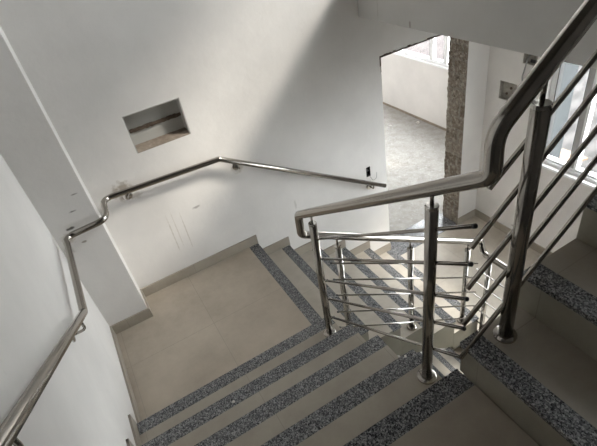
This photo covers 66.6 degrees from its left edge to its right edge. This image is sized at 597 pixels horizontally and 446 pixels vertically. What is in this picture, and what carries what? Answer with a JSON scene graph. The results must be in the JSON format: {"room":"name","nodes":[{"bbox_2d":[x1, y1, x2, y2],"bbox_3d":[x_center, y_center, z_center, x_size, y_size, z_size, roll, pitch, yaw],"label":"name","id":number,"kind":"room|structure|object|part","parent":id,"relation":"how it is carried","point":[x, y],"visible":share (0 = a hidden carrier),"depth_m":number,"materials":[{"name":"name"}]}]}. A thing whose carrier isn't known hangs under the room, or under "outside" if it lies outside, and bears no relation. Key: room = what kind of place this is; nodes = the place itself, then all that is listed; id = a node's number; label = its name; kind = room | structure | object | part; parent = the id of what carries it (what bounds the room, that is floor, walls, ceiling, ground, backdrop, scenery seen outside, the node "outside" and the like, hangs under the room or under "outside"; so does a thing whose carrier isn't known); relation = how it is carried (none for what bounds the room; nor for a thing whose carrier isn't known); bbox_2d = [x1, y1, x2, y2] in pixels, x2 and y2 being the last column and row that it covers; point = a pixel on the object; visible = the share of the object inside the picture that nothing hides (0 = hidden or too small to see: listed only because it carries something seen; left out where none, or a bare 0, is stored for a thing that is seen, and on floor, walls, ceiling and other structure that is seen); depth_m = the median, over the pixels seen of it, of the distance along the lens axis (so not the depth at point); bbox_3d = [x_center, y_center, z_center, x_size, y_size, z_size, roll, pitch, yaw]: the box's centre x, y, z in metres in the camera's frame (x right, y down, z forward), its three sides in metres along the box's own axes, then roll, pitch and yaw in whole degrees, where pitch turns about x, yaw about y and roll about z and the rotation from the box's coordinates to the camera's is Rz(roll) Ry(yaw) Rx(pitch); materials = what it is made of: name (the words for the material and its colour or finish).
{"room":"stairwell","nodes":[
{"label":"stairwell","id":0,"kind":"room"},
{"bbox_2d":[0,154,136,445],"bbox_3d":[-0.948,1.234,2.472,0.200,9.350,2.430,-26,39,-18],"label":"wall","id":1,"kind":"structure","parent":0,"point":[86,401],"depth_m":1.83,"materials":[{"name":"white paint"}]},
{"bbox_2d":[110,327,141,445],"bbox_3d":[-0.589,1.196,1.771,0.013,0.935,3.278,-26,39,-18],"label":"baseboard","id":2,"kind":"structure","parent":1,"relation":"attached to","point":[133,424],"depth_m":2.73,"materials":[{"name":"tile"}]},
{"bbox_2d":[0,156,385,445],"bbox_3d":[-0.554,0.073,2.064,1.868,2.346,4.182,-3,38,11],"label":"wall handrail","id":3,"kind":"object","parent":1,"relation":"attached to","point":[14,421],"visible":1,"depth_m":2.27,"materials":[{"name":"silver metal"}]},
{"bbox_3d":[-1.157,-0.186,3.078,0.063,0.063,0.012,-26,39,-18],"label":"wall plate","id":4,"kind":"part","parent":3,"relation":"part of","materials":[{"name":"silver metal"}]},
{"bbox_2d":[0,26,146,325],"bbox_3d":[-1.644,-1.178,1.980,0.279,4.750,0.240,-26,39,-18],"label":"wall pier","id":5,"kind":"object","parent":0,"point":[31,146],"visible":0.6,"depth_m":2.61,"materials":[{"name":"paint"}]},
{"bbox_2d":[109,289,152,333],"bbox_3d":[-1.260,0.657,3.368,0.291,0.085,0.240,-26,39,-18],"label":"baseboard","id":6,"kind":"object","parent":5,"relation":"attached to","point":[146,313],"visible":0.89,"depth_m":3.28,"materials":[{"name":"tile"}]},
{"bbox_2d":[0,0,578,356],"bbox_3d":[0.657,-0.452,4.258,5.442,9.350,0.232,-26,39,-18],"label":"wall","id":7,"kind":"structure","parent":0,"point":[295,84],"depth_m":3.21,"materials":[{"name":"paint"}]},
{"bbox_2d":[122,97,190,153],"bbox_3d":[-0.942,-0.658,3.003,0.376,0.260,0.104,-26,39,-18],"label":"wall niche","id":8,"kind":"object","parent":7,"relation":"in","point":[154,126],"visible":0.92,"depth_m":3.04,"materials":[{"name":"paint"}]},
{"bbox_2d":[116,244,321,419],"bbox_3d":[-0.594,0.763,3.255,1.277,0.160,1.180,-26,39,-18],"label":"stair landing","id":9,"kind":"structure","parent":7,"relation":"attached to","point":[212,321],"depth_m":3.17,"materials":[{"name":"tile"}]},
{"bbox_2d":[137,318,441,445],"bbox_3d":[-0.096,1.071,2.268,1.265,0.980,1.064,-26,39,-18],"label":"flight","id":10,"kind":"object","parent":9,"relation":"on","point":[311,388],"visible":0.82,"depth_m":2.15,"materials":[{"name":"tile"}]},
{"bbox_2d":[140,235,390,296],"bbox_3d":[-0.122,0.392,4.123,2.371,0.935,0.013,-26,39,-18],"label":"baseboard","id":11,"kind":"structure","parent":7,"relation":"attached to","point":[213,259],"depth_m":3.74,"materials":[{"name":"tile"}]},
{"bbox_2d":[366,166,376,179],"bbox_3d":[0.652,-0.463,4.130,0.106,0.146,0.077,-26,39,-18],"label":"box","id":12,"kind":"object","parent":7,"relation":"attached to","point":[368,173],"visible":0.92,"depth_m":4.13,"materials":[{"name":"black plastic"}]},
{"bbox_2d":[379,35,440,66],"bbox_3d":[1.044,-1.467,3.767,0.958,0.137,0.054,-26,39,-18],"label":"trim","id":13,"kind":"structure","parent":7,"relation":"attached to","point":[429,38],"depth_m":3.65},
{"bbox_2d":[390,212,456,255],"bbox_3d":[1.329,0.143,5.139,0.952,0.026,0.307,-26,39,-18],"label":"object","id":14,"kind":"structure","parent":7,"relation":"attached to","point":[400,248],"depth_m":5.14,"materials":[{"name":"grey stone"}]},
{"bbox_2d":[417,352,444,377],"bbox_3d":[0.618,2.674,5.255,3.027,0.160,1.180,-26,39,-18],"label":"stair landing","id":15,"kind":"structure","parent":7,"relation":"attached to","point":[434,368],"depth_m":5.84,"materials":[{"name":"tile"}]},
{"bbox_2d":[443,37,468,223],"bbox_3d":[1.575,-0.888,4.598,0.028,2.175,0.224,-26,39,-18],"label":"trim","id":16,"kind":"structure","parent":7,"relation":"attached to","point":[459,48],"depth_m":4.46,"materials":[{"name":"stone"}]},
{"bbox_2d":[458,209,475,224],"bbox_3d":[1.920,-0.072,5.181,0.265,0.085,0.012,-26,39,-18],"label":"baseboard","id":17,"kind":"structure","parent":7,"relation":"attached to","point":[470,214],"depth_m":5.17,"materials":[{"name":"tile"}]},
{"bbox_2d":[383,104,445,234],"bbox_3d":[-0.023,-0.790,6.865,4.430,0.180,4.600,-26,39,-18],"label":"floor","id":18,"kind":"structure","parent":0,"point":[415,153],"depth_m":6.41,"materials":[{"name":"concrete"}]},
{"bbox_2d":[381,52,448,127],"bbox_3d":[1.939,-1.526,7.834,0.140,6.350,4.800,-26,39,-18],"label":"wall","id":19,"kind":"structure","parent":0,"point":[417,88],"depth_m":7.11,"materials":[{"name":"white paint"}]},
{"bbox_2d":[383,102,445,130],"bbox_3d":[1.857,-1.782,7.484,0.008,0.035,4.600,-26,39,-18],"label":"baseboard","id":20,"kind":"structure","parent":19,"relation":"attached to","point":[389,105],"depth_m":7.40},
{"bbox_2d":[392,36,449,69],"bbox_3d":[1.632,-3.131,6.455,0.102,1.581,3.890,-26,39,-18],"label":"window","id":21,"kind":"structure","parent":19,"relation":"in","point":[431,58],"depth_m":6.53,"materials":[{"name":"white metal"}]},
{"bbox_3d":[1.731,-2.506,6.913,0.042,0.022,3.890,-26,39,-18],"label":"sill","id":22,"kind":"part","parent":21,"relation":"part of","materials":[{"name":"white stone"}]},
{"bbox_3d":[1.649,-3.149,6.455,0.060,1.558,3.848,-26,39,-18],"label":"frame","id":23,"kind":"part","parent":21,"relation":"part of","materials":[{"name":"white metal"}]},
{"bbox_2d":[401,216,540,328],"bbox_3d":[2.395,1.041,3.814,1.210,0.180,3.530,-26,39,-18],"label":"floor","id":24,"kind":"structure","parent":0,"point":[494,236],"depth_m":4.67,"materials":[{"name":"tile"}]},
{"bbox_2d":[268,245,478,355],"bbox_3d":[0.640,0.695,4.026,1.398,1.030,1.178,-26,39,-18],"label":"flight","id":25,"kind":"object","parent":24,"relation":"on","point":[300,270],"visible":0.57,"depth_m":3.78,"materials":[{"name":"tile"}]},
{"bbox_2d":[294,0,596,384],"bbox_3d":[0.912,0.022,2.268,1.543,3.744,1.260,-26,39,-18],"label":"stair railing","id":26,"kind":"object","parent":24,"relation":"on","point":[494,168],"visible":0.91,"depth_m":1.38,"materials":[{"name":"silver metal"}]},
{"bbox_3d":[0.130,0.334,2.509,0.057,0.834,0.044,-26,39,-18],"label":"post","id":27,"kind":"part","parent":26,"relation":"part of","materials":[{"name":"silver metal"}]},
{"bbox_3d":[0.294,0.446,2.919,0.041,0.793,0.041,-26,39,-18],"label":"post","id":28,"kind":"part","parent":26,"relation":"part of","materials":[{"name":"silver metal"}]},
{"bbox_3d":[0.813,0.488,3.281,0.041,0.808,0.041,-26,39,-18],"label":"post","id":29,"kind":"part","parent":26,"relation":"part of","materials":[{"name":"silver metal"}]},
{"bbox_3d":[0.462,0.288,1.610,0.055,0.854,0.045,-26,39,-18],"label":"post","id":30,"kind":"part","parent":26,"relation":"part of","materials":[{"name":"silver metal"}]},
{"bbox_3d":[1.338,0.521,3.662,0.041,0.813,0.041,-26,39,-18],"label":"post","id":31,"kind":"part","parent":26,"relation":"part of","materials":[{"name":"silver metal"}]},
{"bbox_3d":[1.532,0.641,3.737,0.041,0.813,0.041,-26,39,-18],"label":"post","id":32,"kind":"part","parent":26,"relation":"part of","materials":[{"name":"silver metal"}]},
{"bbox_3d":[0.637,0.054,1.308,0.059,0.847,0.045,-26,39,-18],"label":"post","id":33,"kind":"part","parent":26,"relation":"part of","materials":[{"name":"silver metal"}]},
{"bbox_2d":[357,0,596,68],"bbox_3d":[1.869,-1.116,2.114,1.395,0.370,3.530,-26,39,-18],"label":"ceiling","id":34,"kind":"structure","parent":0,"point":[530,27],"depth_m":2.35,"materials":[{"name":"paint"}]},
{"bbox_2d":[475,46,596,252],"bbox_3d":[3.072,1.007,4.105,0.160,6.470,3.730,-26,39,-18],"label":"wall","id":35,"kind":"structure","parent":0,"point":[505,65],"depth_m":4.27,"materials":[{"name":"paint"}]},
{"bbox_2d":[433,347,462,375],"bbox_3d":[2.337,2.228,6.109,0.842,0.690,1.178,-26,39,-18],"label":"flight","id":36,"kind":"object","parent":35,"relation":"attached to","point":[444,363],"visible":0.12,"depth_m":6.18,"materials":[{"name":"tile"}]},
{"bbox_2d":[499,80,516,100],"bbox_3d":[1.928,-1.209,4.156,0.044,0.172,0.180,-26,39,-18],"label":"junction box","id":37,"kind":"object","parent":35,"relation":"attached to","point":[506,90],"visible":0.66,"depth_m":4.19,"materials":[{"name":"grey plastic"}]},
{"bbox_2d":[475,209,551,256],"bbox_3d":[2.890,0.694,3.916,0.012,0.085,3.518,-26,39,-18],"label":"baseboard","id":38,"kind":"structure","parent":35,"relation":"attached to","point":[501,227],"depth_m":4.93,"materials":[{"name":"tile"}]},
{"bbox_2d":[521,53,537,80],"bbox_3d":[1.984,-1.254,3.914,0.081,0.460,0.136,-26,39,-18],"label":"junction box","id":39,"kind":"object","parent":35,"relation":"attached to","point":[529,59],"visible":0.59,"depth_m":3.85,"materials":[{"name":"black plastic"}]},
{"bbox_2d":[542,62,596,188],"bbox_3d":[2.699,-0.451,3.099,0.117,1.016,2.300,-26,39,-18],"label":"window","id":40,"kind":"structure","parent":35,"relation":"in","point":[584,121],"depth_m":3.79,"materials":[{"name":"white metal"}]},
{"bbox_3d":[2.752,-0.048,3.387,0.057,0.022,2.300,-26,39,-18],"label":"sill","id":41,"kind":"part","parent":40,"relation":"part of","materials":[{"name":"white stone"}]},
{"label":"outside","id":42,"kind":"structure","parent":0,"visible":0},
{"bbox_3d":[23.236,-12.001,23.713,57.240,0.200,70.000,-26,39,-18],"label":"ground","id":43,"kind":"structure","parent":42,"visible":0},
{"bbox_2d":[405,35,443,59],"bbox_3d":[3.434,-6.068,17.063,6.900,4.764,10.700,-26,39,-18],"label":"house","id":44,"kind":"structure","parent":43,"relation":"on","point":[421,48],"depth_m":12.63,"materials":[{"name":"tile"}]},
{"bbox_2d":[559,149,587,161],"bbox_3d":[4.248,0.768,8.025,0.600,4.580,0.410,-26,39,-18],"label":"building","id":45,"kind":"structure","parent":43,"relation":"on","point":[565,154],"depth_m":6.73,"materials":[{"name":"white paint"}]},
{"bbox_2d":[561,65,596,172],"bbox_3d":[7.162,-1.082,9.938,6.000,4.266,7.900,-26,39,-18],"label":"house","id":46,"kind":"structure","parent":43,"relation":"on","point":[590,151],"depth_m":8.85,"materials":[{"name":"tile"}]},
{"bbox_3d":[-0.037,2.099,1.093,0.200,9.350,1.300,-26,39,-18],"label":"wall","id":47,"kind":"structure","parent":0,"visible":0},
{"bbox_2d":[343,369,538,445],"bbox_3d":[0.378,1.161,1.052,1.257,0.160,1.304,-26,39,-18],"label":"stair landing","id":48,"kind":"structure","parent":47,"relation":"attached to","point":[452,411],"depth_m":1.53,"materials":[{"name":"tile"}]},
{"bbox_2d":[460,194,596,445],"bbox_3d":[1.334,0.474,1.248,1.080,0.980,1.293,-26,39,-18],"label":"flight","id":49,"kind":"object","parent":48,"relation":"on","point":[544,381],"visible":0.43,"depth_m":1.47,"materials":[{"name":"tile"}]}
]}

